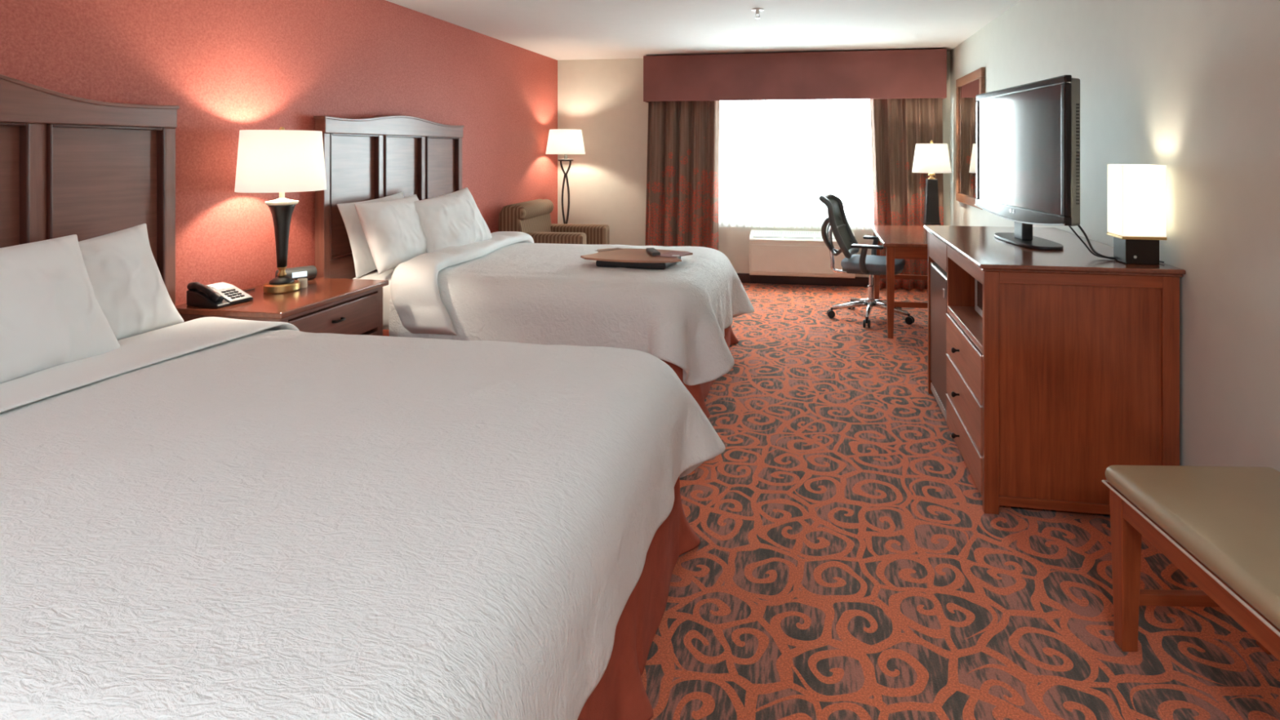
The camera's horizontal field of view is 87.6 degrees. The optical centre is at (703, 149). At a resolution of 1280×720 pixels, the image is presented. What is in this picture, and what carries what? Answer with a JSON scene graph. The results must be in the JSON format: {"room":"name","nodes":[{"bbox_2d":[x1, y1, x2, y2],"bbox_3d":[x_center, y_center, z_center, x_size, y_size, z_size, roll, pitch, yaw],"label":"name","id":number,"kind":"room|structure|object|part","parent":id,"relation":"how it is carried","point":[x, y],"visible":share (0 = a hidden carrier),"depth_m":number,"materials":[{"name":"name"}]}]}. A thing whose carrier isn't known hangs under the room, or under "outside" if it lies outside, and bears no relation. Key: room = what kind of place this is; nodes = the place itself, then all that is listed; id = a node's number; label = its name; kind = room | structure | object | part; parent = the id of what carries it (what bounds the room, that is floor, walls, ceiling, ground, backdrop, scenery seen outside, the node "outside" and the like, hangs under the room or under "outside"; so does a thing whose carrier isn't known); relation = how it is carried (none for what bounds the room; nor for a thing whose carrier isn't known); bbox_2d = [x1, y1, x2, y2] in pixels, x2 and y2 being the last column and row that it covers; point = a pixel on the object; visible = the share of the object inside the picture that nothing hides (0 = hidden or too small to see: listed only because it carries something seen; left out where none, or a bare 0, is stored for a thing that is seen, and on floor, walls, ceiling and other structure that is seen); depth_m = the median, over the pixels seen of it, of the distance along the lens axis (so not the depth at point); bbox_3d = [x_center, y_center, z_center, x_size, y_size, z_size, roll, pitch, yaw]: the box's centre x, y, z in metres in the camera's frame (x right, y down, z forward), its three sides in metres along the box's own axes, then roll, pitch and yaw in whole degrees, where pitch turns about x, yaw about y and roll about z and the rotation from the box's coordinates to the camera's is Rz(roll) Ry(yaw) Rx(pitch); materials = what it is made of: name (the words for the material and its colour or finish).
{"room":"hotel room","nodes":[
{"label":"hotel room","id":0,"kind":"room"},
{"bbox_2d":[0,0,557,306],"bbox_3d":[-2.463,0.210,2.772,0.100,2.420,9.660,0,0,9],"label":"wall","id":1,"kind":"structure","parent":0,"point":[229,67],"depth_m":3.47,"materials":[{"name":"paint"}]},
{"bbox_2d":[595,256,680,269],"bbox_3d":[-0.399,0.687,4.128,0.440,0.044,0.365,0,0,13],"label":"book","id":2,"kind":"object","parent":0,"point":[656,262],"depth_m":3.96,"materials":[{"name":"black leather"}]},
{"bbox_2d":[386,0,1020,60],"bbox_3d":[-0.138,-1.025,2.385,4.814,0.050,9.660,0,0,9],"label":"ceiling","id":3,"kind":"structure","parent":0,"point":[556,29],"depth_m":5.26,"materials":[{"name":"white paint"}]},
{"bbox_2d":[751,8,764,18],"bbox_3d":[0.383,-0.969,4.741,0.090,0.063,0.090,0,0,9],"label":"sprinkler","id":4,"kind":"object","parent":3,"relation":"attached to","point":[757,10],"visible":1,"depth_m":4.73,"materials":[{"name":"white paint"}]},
{"bbox_2d":[557,51,950,277],"bbox_3d":[0.493,0.210,7.156,4.294,2.420,0.160,0,0,9],"label":"wall","id":5,"kind":"structure","parent":0,"point":[602,99],"depth_m":7.32,"materials":[{"name":"beige paint"}]},
{"bbox_2d":[643,48,946,102],"bbox_3d":[0.888,-0.745,6.866,3.050,0.480,0.278,0,0,9],"label":"valance","id":6,"kind":"object","parent":5,"relation":"attached to","point":[920,73],"visible":0.88,"depth_m":6.71,"materials":[{"name":"brown fabric"}]},
{"bbox_2d":[644,100,719,250],"bbox_3d":[-0.240,0.415,7.038,0.822,1.970,0.130,0,0,9],"label":"curtain","id":7,"kind":"object","parent":6,"relation":"hanging from","point":[682,204],"visible":0.8,"depth_m":7.02,"materials":[{"name":"brown fabric"}]},
{"bbox_2d":[870,97,943,290],"bbox_3d":[2.037,0.415,6.660,0.726,1.970,0.126,0,0,9],"label":"curtain","id":8,"kind":"object","parent":6,"relation":"hanging from","point":[897,125],"visible":0.59,"depth_m":6.67,"materials":[{"name":"brown fabric"}]},
{"bbox_2d":[749,230,854,278],"bbox_3d":[1.012,1.077,6.881,1.070,0.446,0.211,0,0,9],"label":"wall heater","id":9,"kind":"object","parent":5,"relation":"attached to","point":[771,252],"visible":0.81,"depth_m":6.80,"materials":[{"name":"white plastic"}]},
{"bbox_3d":[0.997,0.939,6.791,1.040,0.022,0.011,0,0,9],"label":"louvre frame","id":10,"kind":"part","parent":9,"relation":"part of","materials":[{"name":"white plastic"}]},
{"bbox_3d":[0.996,1.123,6.783,1.040,0.285,0.013,0,0,9],"label":"panel","id":11,"kind":"part","parent":9,"relation":"part of","materials":[{"name":"white plastic"}]},
{"bbox_2d":[737,273,873,287],"bbox_3d":[0.430,1.370,7.078,4.194,0.100,0.015,0,0,9],"label":"baseboard","id":12,"kind":"structure","parent":5,"relation":"attached to","point":[744,277],"depth_m":6.96,"materials":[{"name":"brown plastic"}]},
{"bbox_3d":[1.048,0.020,7.033,1.960,1.440,0.140,0,0,9],"label":"window","id":13,"kind":"structure","parent":5,"relation":"in","visible":0},
{"bbox_2d":[718,98,874,229],"bbox_3d":[1.018,0.070,6.922,2.000,1.500,0.039,0,0,9],"label":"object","id":14,"kind":"structure","parent":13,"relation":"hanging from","point":[777,158],"depth_m":6.93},
{"bbox_2d":[640,282,1279,719],"bbox_3d":[-0.138,1.445,2.385,4.814,0.050,9.660,0,0,9],"label":"floor","id":15,"kind":"structure","parent":0,"point":[848,562],"depth_m":2.21,"materials":[{"name":"orange carpet"}]},
{"bbox_2d":[0,74,179,306],"bbox_3d":[-2.491,0.558,2.001,0.078,1.724,1.862,0,0,9],"label":"headboard","id":16,"kind":"object","parent":15,"relation":"on","point":[70,165],"visible":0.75,"depth_m":2.56,"materials":[{"name":"brown wood"}]},
{"bbox_3d":[-2.509,0.273,2.004,0.030,0.735,0.750,0,0,9],"label":"panel","id":17,"kind":"part","parent":16,"relation":"part of","materials":[{"name":"brown wood"}]},
{"bbox_3d":[-2.491,-0.193,2.001,0.068,0.197,1.850,0,0,9],"label":"crest rail","id":18,"kind":"part","parent":16,"relation":"part of","materials":[{"name":"brown wood"}]},
{"bbox_3d":[-2.491,-0.237,2.001,0.078,0.133,1.862,0,0,9],"label":"cap moulding","id":19,"kind":"part","parent":16,"relation":"part of","materials":[{"name":"brown wood"}]},
{"bbox_3d":[-2.402,0.273,2.650,0.030,0.735,0.440,0,0,9],"label":"panel","id":20,"kind":"part","parent":16,"relation":"part of","materials":[{"name":"brown wood"}]},
{"bbox_3d":[-2.347,0.662,2.889,0.060,1.515,0.050,0,0,9],"label":"post","id":21,"kind":"part","parent":16,"relation":"part of","materials":[{"name":"brown wood"}]},
{"bbox_2d":[175,277,388,335],"bbox_3d":[-2.023,1.059,3.241,0.586,0.722,0.730,0,0,9],"label":"nightstand","id":22,"kind":"object","parent":15,"relation":"on","point":[346,306],"visible":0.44,"depth_m":3.17,"materials":[{"name":"brown wood"}]},
{"bbox_2d":[186,281,254,308],"bbox_3d":[-2.191,0.646,3.109,0.230,0.103,0.345,0,0,17],"label":"telephone","id":23,"kind":"object","parent":22,"relation":"on","point":[216,295],"visible":1,"depth_m":2.97,"materials":[{"name":"black plastic"}]},
{"bbox_3d":[-2.188,0.652,3.044,0.184,0.060,0.103,0,0,17],"label":"plate","id":24,"kind":"part","parent":23,"relation":"part of","materials":[{"name":"white plastic"}]},
{"bbox_3d":[-1.842,1.073,2.883,0.045,0.695,0.045,0,0,9],"label":"leg","id":25,"kind":"part","parent":22,"relation":"part of","materials":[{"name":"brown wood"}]},
{"bbox_2d":[234,127,326,293],"bbox_3d":[-2.089,0.293,3.287,0.384,0.810,0.384,0,0,9],"label":"table lamp","id":26,"kind":"object","parent":22,"relation":"on","point":[282,161],"visible":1,"depth_m":3.17,"materials":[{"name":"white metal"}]},
{"bbox_3d":[-2.089,0.054,3.287,0.384,0.295,0.384,0,0,9],"label":"lamp shade","id":27,"kind":"part","parent":26,"relation":"part of","materials":[{"name":"white fabric"}]},
{"bbox_3d":[-2.089,0.426,3.287,0.124,0.312,0.124,0,0,9],"label":"stem","id":28,"kind":"part","parent":26,"relation":"part of","materials":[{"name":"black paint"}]},
{"bbox_2d":[275,265,316,279],"bbox_3d":[-2.168,0.662,3.532,0.086,0.072,0.180,0,0,44],"label":"clock radio","id":29,"kind":"object","parent":22,"relation":"on","point":[309,272],"visible":0.75,"depth_m":3.52,"materials":[{"name":"grey plastic"}]},
{"bbox_2d":[297,277,307,288],"bbox_3d":[-2.036,0.676,3.365,0.046,0.044,0.046,0,0,9],"label":"candle cup","id":30,"kind":"object","parent":22,"relation":"on","point":[304,282],"visible":0.82,"depth_m":3.35,"materials":[{"name":"beige ceramic"}]},
{"bbox_3d":[-1.778,0.844,3.200,0.032,0.183,0.600,0,0,9],"label":"drawer","id":31,"kind":"part","parent":22,"relation":"part of","materials":[{"name":"brown wood"}]},
{"bbox_3d":[-1.751,0.820,3.190,0.033,0.016,0.076,0,0,9],"label":"handle","id":32,"kind":"part","parent":22,"relation":"part of","materials":[{"name":"brown metal"}]},
{"bbox_3d":[-1.736,1.073,3.520,0.045,0.695,0.045,0,0,9],"label":"leg","id":33,"kind":"part","parent":22,"relation":"part of","materials":[{"name":"brown wood"}]},
{"bbox_2d":[313,115,464,279],"bbox_3d":[-2.069,0.594,4.536,0.078,1.652,1.522,0,0,9],"label":"headboard","id":34,"kind":"object","parent":15,"relation":"on","point":[377,157],"visible":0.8,"depth_m":4.24,"materials":[{"name":"brown wood"}]},
{"bbox_3d":[-2.193,0.662,3.816,0.060,1.515,0.050,0,0,9],"label":"post","id":35,"kind":"part","parent":34,"relation":"part of","materials":[{"name":"brown wood"}]},
{"bbox_3d":[-2.167,0.273,4.061,0.030,0.735,0.440,0,0,9],"label":"panel","id":36,"kind":"part","parent":34,"relation":"part of","materials":[{"name":"brown wood"}]},
{"bbox_3d":[-2.075,0.880,4.537,0.056,0.480,1.410,0,0,9],"label":"rail","id":37,"kind":"part","parent":34,"relation":"part of","materials":[{"name":"brown wood"}]},
{"bbox_3d":[-2.069,-0.158,4.536,0.068,0.125,1.510,0,0,9],"label":"crest rail","id":38,"kind":"part","parent":34,"relation":"part of","materials":[{"name":"brown wood"}]},
{"bbox_3d":[-2.069,-0.202,4.536,0.078,0.061,1.522,0,0,9],"label":"cap moulding","id":39,"kind":"part","parent":34,"relation":"part of","materials":[{"name":"brown wood"}]},
{"bbox_3d":[-2.088,0.273,4.539,0.030,0.735,0.410,0,0,9],"label":"panel","id":40,"kind":"part","parent":34,"relation":"part of","materials":[{"name":"brown wood"}]},
{"bbox_3d":[-2.008,0.273,5.017,0.030,0.735,0.440,0,0,9],"label":"panel","id":41,"kind":"part","parent":34,"relation":"part of","materials":[{"name":"brown wood"}]},
{"bbox_3d":[-1.953,0.662,5.257,0.060,1.515,0.050,0,0,9],"label":"post","id":42,"kind":"part","parent":34,"relation":"part of","materials":[{"name":"brown wood"}]},
{"bbox_2d":[352,266,738,417],"bbox_3d":[-0.932,1.083,4.379,2.194,0.675,1.625,0,0,9],"label":"bed","id":43,"kind":"object","parent":15,"relation":"on","point":[700,392],"visible":0.09,"depth_m":3.78,"materials":[{"name":"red fabric"}]},
{"bbox_2d":[337,191,404,278],"bbox_3d":[-2.017,0.515,4.157,0.128,0.463,0.653,0,0,8],"label":"pillow","id":44,"kind":"object","parent":43,"relation":"on","point":[364,264],"visible":0.34,"depth_m":3.91,"materials":[{"name":"white fabric"}]},
{"bbox_3d":[-0.971,0.902,4.384,2.114,0.315,1.470,0,0,9],"label":"mattress","id":45,"kind":"part","parent":43,"relation":"part of","materials":[{"name":"white fabric"}]},
{"bbox_2d":[354,194,426,274],"bbox_3d":[-1.882,0.505,4.115,0.221,0.412,0.661,0,0,6],"label":"pillow","id":46,"kind":"object","parent":43,"relation":"on","point":[393,232],"visible":0.83,"depth_m":3.92,"materials":[{"name":"white fabric"}]},
{"bbox_2d":[388,242,754,385],"bbox_3d":[-0.690,0.974,4.337,1.936,0.550,1.822,0,0,9],"label":"duvet","id":47,"kind":"object","parent":43,"relation":"on","point":[678,314],"visible":0.81,"depth_m":3.61,"materials":[{"name":"white fabric"}]},
{"bbox_2d":[390,231,533,335],"bbox_3d":[-1.555,0.818,4.473,0.411,0.403,1.797,0,0,0],"label":"sheet","id":48,"kind":"object","parent":47,"relation":"on","point":[418,304],"visible":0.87,"depth_m":3.65,"materials":[{"name":"white fabric"}]},
{"bbox_2d":[413,187,492,253],"bbox_3d":[-1.720,0.505,4.532,0.262,0.454,0.727,0,0,16],"label":"pillow","id":49,"kind":"object","parent":48,"relation":"on","point":[453,219],"visible":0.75,"depth_m":4.43,"materials":[{"name":"white fabric"}]},
{"bbox_2d":[580,248,693,269],"bbox_3d":[-0.416,0.680,4.144,0.646,0.058,0.466,0,0,13],"label":"tray","id":50,"kind":"object","parent":47,"relation":"on","point":[630,258],"visible":0.88,"depth_m":3.99,"materials":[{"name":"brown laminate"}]},
{"bbox_2d":[645,247,660,256],"bbox_3d":[-0.319,0.641,4.164,0.052,0.022,0.210,0,0,-16],"label":"remote control","id":51,"kind":"object","parent":50,"relation":"on","point":[652,251],"visible":1,"depth_m":4.12,"materials":[{"name":"grey plastic"}]},
{"bbox_2d":[655,251,691,257],"bbox_3d":[-0.187,0.650,4.117,0.140,0.003,0.200,0,0,29],"label":"folded card","id":52,"kind":"object","parent":50,"relation":"on","point":[670,254],"visible":1,"depth_m":4.11,"materials":[{"name":"white paper"}]},
{"bbox_2d":[497,199,608,244],"bbox_3d":[-1.388,0.955,6.261,0.795,0.930,0.864,0,0,7],"label":"armchair","id":53,"kind":"object","parent":15,"relation":"on","point":[532,218],"visible":0.35,"depth_m":6.03,"materials":[{"name":"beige fabric"}]},
{"bbox_3d":[-1.670,0.889,6.249,0.240,0.798,0.760,0,0,7],"label":"backrest","id":54,"kind":"part","parent":53,"relation":"part of","materials":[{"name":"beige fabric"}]},
{"bbox_3d":[-1.414,1.038,5.968,0.710,0.585,0.150,0,0,7],"label":"arm","id":55,"kind":"part","parent":53,"relation":"part of","materials":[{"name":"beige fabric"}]},
{"bbox_3d":[-1.315,1.038,6.611,0.740,0.585,0.150,0,0,7],"label":"arm","id":56,"kind":"part","parent":53,"relation":"part of","materials":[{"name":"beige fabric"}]},
{"bbox_2d":[545,128,585,223],"bbox_3d":[-1.458,0.605,6.994,0.410,1.630,0.410,0,0,9],"label":"floor lamp","id":57,"kind":"object","parent":15,"relation":"on","point":[560,141],"visible":0.66,"depth_m":6.86,"materials":[{"name":"fabric"}]},
{"bbox_3d":[-1.458,-0.081,6.994,0.410,0.258,0.410,0,0,9],"label":"lamp shade","id":58,"kind":"part","parent":57,"relation":"part of","materials":[{"name":"white fabric"}]},
{"bbox_3d":[-1.458,0.060,6.994,0.164,0.120,0.164,0,0,9],"label":"tray plate","id":59,"kind":"part","parent":57,"relation":"part of","materials":[{"name":"metal"}]},
{"bbox_2d":[577,476,700,719],"bbox_3d":[-1.293,1.083,1.767,2.338,0.675,1.871,0,0,9],"label":"bed","id":60,"kind":"object","parent":15,"relation":"on","point":[620,694],"visible":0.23,"depth_m":1.75,"materials":[{"name":"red fabric"}]},
{"bbox_2d":[78,223,183,340],"bbox_3d":[-2.245,0.539,2.340,0.210,0.482,0.756,0,0,14],"label":"pillow","id":61,"kind":"object","parent":60,"relation":"on","point":[129,287],"visible":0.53,"depth_m":2.49,"materials":[{"name":"white fabric"}]},
{"bbox_2d":[0,329,725,719],"bbox_3d":[-1.034,0.947,1.720,1.995,0.491,2.086,0,0,9],"label":"duvet","id":62,"kind":"object","parent":60,"relation":"on","point":[279,524],"visible":0.97,"depth_m":1.30,"materials":[{"name":"white fabric"}]},
{"bbox_2d":[0,316,299,413],"bbox_3d":[-2.017,0.800,1.887,0.399,0.239,1.890,0,0,9],"label":"sheet","id":63,"kind":"object","parent":62,"relation":"on","point":[144,349],"visible":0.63,"depth_m":2.22,"materials":[{"name":"white fabric"}]},
{"bbox_2d":[0,234,120,383],"bbox_3d":[-2.174,0.515,1.964,0.263,0.430,0.781,0,0,7],"label":"pillow","id":64,"kind":"object","parent":63,"relation":"on","point":[51,315],"visible":0.96,"depth_m":2.10,"materials":[{"name":"white fabric"}]},
{"bbox_2d":[818,193,915,328],"bbox_3d":[1.371,0.903,5.599,0.787,1.033,0.695,0,0,23],"label":"office chair","id":65,"kind":"object","parent":15,"relation":"on","point":[871,264],"visible":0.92,"depth_m":5.58,"materials":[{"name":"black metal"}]},
{"bbox_3d":[1.154,0.647,5.716,0.296,0.520,0.495,0,0,23],"label":"frame","id":66,"kind":"part","parent":65,"relation":"part of","materials":[{"name":"grey plastic"}]},
{"bbox_3d":[1.238,1.312,5.609,0.305,0.083,0.052,0,0,1],"label":"arm","id":67,"kind":"part","parent":65,"relation":"part of","materials":[{"name":"silver metal"}]},
{"bbox_3d":[1.360,1.312,5.768,0.052,0.083,0.305,0,0,-17],"label":"arm","id":68,"kind":"part","parent":65,"relation":"part of","materials":[{"name":"silver metal"}]},
{"bbox_3d":[1.311,0.902,5.368,0.121,0.234,0.067,0,0,-38],"label":"armrest","id":69,"kind":"part","parent":65,"relation":"part of","materials":[{"name":"grey plastic"}]},
{"bbox_3d":[1.352,1.312,5.445,0.052,0.083,0.305,0,0,19],"label":"arm","id":70,"kind":"part","parent":65,"relation":"part of","materials":[{"name":"silver metal"}]},
{"bbox_3d":[1.427,0.955,5.597,0.500,0.060,0.490,0,0,23],"label":"seat","id":71,"kind":"part","parent":65,"relation":"part of","materials":[{"name":"blue fabric"}]},
{"bbox_3d":[1.514,0.902,5.838,0.067,0.234,0.121,0,0,-5],"label":"armrest","id":72,"kind":"part","parent":65,"relation":"part of","materials":[{"name":"grey plastic"}]},
{"bbox_3d":[1.548,1.312,5.701,0.305,0.083,0.052,0,0,-35],"label":"arm","id":73,"kind":"part","parent":65,"relation":"part of","materials":[{"name":"silver metal"}]},
{"bbox_3d":[1.543,1.312,5.502,0.305,0.083,0.052,0,0,37],"label":"arm","id":74,"kind":"part","parent":65,"relation":"part of","materials":[{"name":"silver metal"}]},
{"bbox_2d":[870,225,927,338],"bbox_3d":[1.857,1.060,5.500,0.840,0.720,1.220,0,0,9],"label":"desk","id":75,"kind":"object","parent":15,"relation":"on","point":[900,242],"visible":0.44,"depth_m":4.99,"materials":[{"name":"brown wood"}]},
{"bbox_3d":[1.589,1.074,6.112,0.059,0.692,0.059,0,0,9],"label":"leg","id":76,"kind":"part","parent":75,"relation":"part of","materials":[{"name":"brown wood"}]},
{"bbox_3d":[1.405,1.074,5.007,0.059,0.692,0.059,0,0,9],"label":"leg","id":77,"kind":"part","parent":75,"relation":"part of","materials":[{"name":"brown wood"}]},
{"bbox_2d":[911,140,951,225],"bbox_3d":[2.136,0.305,6.234,0.352,0.790,0.352,0,0,9],"label":"table lamp","id":78,"kind":"object","parent":75,"relation":"on","point":[931,158],"visible":1,"depth_m":6.16,"materials":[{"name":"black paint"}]},
{"bbox_3d":[2.136,0.478,6.234,0.127,0.407,0.127,0,0,9],"label":"stem","id":79,"kind":"part","parent":78,"relation":"part of","materials":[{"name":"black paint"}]},
{"bbox_3d":[2.136,0.080,6.234,0.352,0.270,0.352,0,0,9],"label":"lamp shade","id":80,"kind":"part","parent":78,"relation":"part of","materials":[{"name":"white fabric"}]},
{"bbox_2d":[930,262,946,420],"bbox_3d":[1.580,1.028,3.559,0.631,0.753,0.490,0,0,9],"label":"mini fridge","id":81,"kind":"object","parent":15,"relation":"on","point":[938,275],"visible":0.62,"depth_m":3.60,"materials":[{"name":"black plastic"}]},
{"bbox_3d":[1.294,0.655,3.607,0.041,0.006,0.486,0,0,9],"label":"door","id":82,"kind":"part","parent":81,"relation":"part of","materials":[{"name":"metal"}]},
{"bbox_2d":[924,225,1186,515],"bbox_3d":[1.529,0.932,3.184,0.741,0.975,1.357,0,0,9],"label":"dresser","id":83,"kind":"object","parent":15,"relation":"on","point":[1068,372],"visible":0.91,"depth_m":2.56,"materials":[{"name":"brown wood"}]},
{"bbox_3d":[1.334,0.948,3.869,0.055,0.945,0.030,0,0,9],"label":"corner post","id":84,"kind":"part","parent":83,"relation":"part of","materials":[{"name":"brown wood"}]},
{"bbox_3d":[1.277,0.547,3.598,0.028,0.145,0.523,0,0,9],"label":"rail","id":85,"kind":"part","parent":83,"relation":"part of","materials":[{"name":"brown wood"}]},
{"bbox_3d":[1.144,1.303,3.023,0.034,0.025,0.025,0,0,9],"label":"knob","id":86,"kind":"part","parent":83,"relation":"part of","materials":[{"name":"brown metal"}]},
{"bbox_3d":[1.144,1.115,3.023,0.034,0.025,0.025,0,0,9],"label":"knob","id":87,"kind":"part","parent":83,"relation":"part of","materials":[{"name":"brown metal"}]},
{"bbox_3d":[1.144,0.914,3.023,0.034,0.025,0.025,0,0,9],"label":"knob","id":88,"kind":"part","parent":83,"relation":"part of","materials":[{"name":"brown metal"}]},
{"bbox_3d":[1.164,1.293,2.969,0.022,0.150,0.702,0,0,9],"label":"drawer","id":89,"kind":"part","parent":83,"relation":"part of","materials":[{"name":"brown wood"}]},
{"bbox_3d":[1.164,1.115,2.969,0.022,0.194,0.702,0,0,9],"label":"drawer","id":90,"kind":"part","parent":83,"relation":"part of","materials":[{"name":"brown wood"}]},
{"bbox_3d":[1.164,0.914,2.969,0.022,0.195,0.702,0,0,9],"label":"drawer","id":91,"kind":"part","parent":83,"relation":"part of","materials":[{"name":"brown wood"}]},
{"bbox_2d":[947,306,982,353],"bbox_3d":[1.489,0.795,2.914,0.669,0.030,0.708,0,0,9],"label":"niche shelf","id":92,"kind":"object","parent":83,"relation":"attached to","point":[966,319],"depth_m":3.00,"materials":[{"name":"brown wood"}]},
{"bbox_3d":[1.173,0.505,2.967,0.028,0.060,0.708,0,0,9],"label":"rail","id":93,"kind":"part","parent":83,"relation":"part of","materials":[{"name":"brown wood"}]},
{"bbox_2d":[974,278,982,317],"bbox_3d":[1.482,0.662,2.916,0.513,0.235,0.470,0,0,9],"label":"microwave","id":94,"kind":"object","parent":83,"relation":"on","point":[978,286],"visible":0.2,"depth_m":3.10,"materials":[{"name":"silver metal"}]},
{"bbox_3d":[1.123,0.948,2.601,0.055,0.945,0.030,0,0,9],"label":"corner post","id":95,"kind":"part","parent":83,"relation":"part of","materials":[{"name":"brown wood"}]},
{"bbox_2d":[974,75,1115,259],"bbox_3d":[1.536,0.070,3.176,0.245,0.748,1.035,0,0,-5],"label":"television","id":96,"kind":"object","parent":83,"relation":"on","point":[1028,135],"visible":1,"depth_m":3.01,"materials":[{"name":"black plastic"}]},
{"bbox_3d":[1.597,0.377,2.747,0.039,0.131,0.195,0,0,-40],"label":"signal cord","id":97,"kind":"part","parent":96,"relation":"part of","materials":[{"name":"black plastic"}]},
{"bbox_3d":[1.605,0.363,2.711,0.195,0.163,0.071,0,0,35],"label":"power cord","id":98,"kind":"part","parent":96,"relation":"part of","materials":[{"name":"black plastic"}]},
{"bbox_3d":[1.435,1.367,2.549,0.578,0.035,0.030,0,0,9],"label":"rail","id":99,"kind":"part","parent":83,"relation":"part of","materials":[{"name":"brown wood"}]},
{"bbox_3d":[1.435,0.935,2.553,0.586,0.840,0.014,0,0,9],"label":"panel","id":100,"kind":"part","parent":83,"relation":"part of","materials":[{"name":"brown wood"}]},
{"bbox_3d":[1.435,0.497,2.549,0.578,0.045,0.030,0,0,9],"label":"rail","id":101,"kind":"part","parent":83,"relation":"part of","materials":[{"name":"brown wood"}]},
{"bbox_2d":[1106,164,1167,265],"bbox_3d":[1.712,0.253,2.620,0.172,0.385,0.140,0,0,9],"label":"table lamp","id":102,"kind":"object","parent":83,"relation":"on","point":[1136,193],"visible":1,"depth_m":2.56,"materials":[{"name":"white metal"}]},
{"bbox_3d":[1.705,0.341,2.621,0.158,0.012,0.140,0,0,9],"label":"plate","id":103,"kind":"part","parent":102,"relation":"part of","materials":[{"name":"gold metal"}]},
{"bbox_3d":[1.749,0.948,2.497,0.058,0.945,0.030,0,0,9],"label":"corner post","id":104,"kind":"part","parent":83,"relation":"part of","materials":[{"name":"brown wood"}]},
{"bbox_2d":[1102,465,1279,661],"bbox_3d":[1.391,1.166,1.361,0.490,0.508,1.150,0,0,2],"label":"bench","id":105,"kind":"object","parent":15,"relation":"on","point":[1220,526],"visible":1,"depth_m":1.70,"materials":[{"name":"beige leather"}]},
{"bbox_3d":[1.205,1.196,1.897,0.059,0.449,0.059,0,0,2],"label":"leg","id":106,"kind":"part","parent":105,"relation":"part of","materials":[{"name":"brown wood"}]},
{"bbox_3d":[1.605,1.196,1.886,0.059,0.449,0.059,0,0,2],"label":"leg","id":107,"kind":"part","parent":105,"relation":"part of","materials":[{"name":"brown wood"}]},
{"bbox_2d":[950,0,1279,471],"bbox_3d":[1.980,0.210,2.033,0.520,2.420,9.660,0,0,9],"label":"wall","id":108,"kind":"structure","parent":0,"point":[1190,87],"depth_m":2.40,"materials":[{"name":"paint"}]},
{"bbox_2d":[955,66,985,209],"bbox_3d":[2.332,-0.090,5.837,0.031,1.150,0.970,0,0,9],"label":"wall mirror","id":109,"kind":"object","parent":108,"relation":"attached to","point":[972,84],"visible":0.8,"depth_m":5.95,"materials":[{"name":"brown wood"}]},
{"bbox_3d":[2.334,-0.090,5.836,0.006,1.008,0.828,0,0,9],"label":"glass","id":110,"kind":"part","parent":109,"relation":"part of","materials":[{"name":"white mirror"}]}
]}

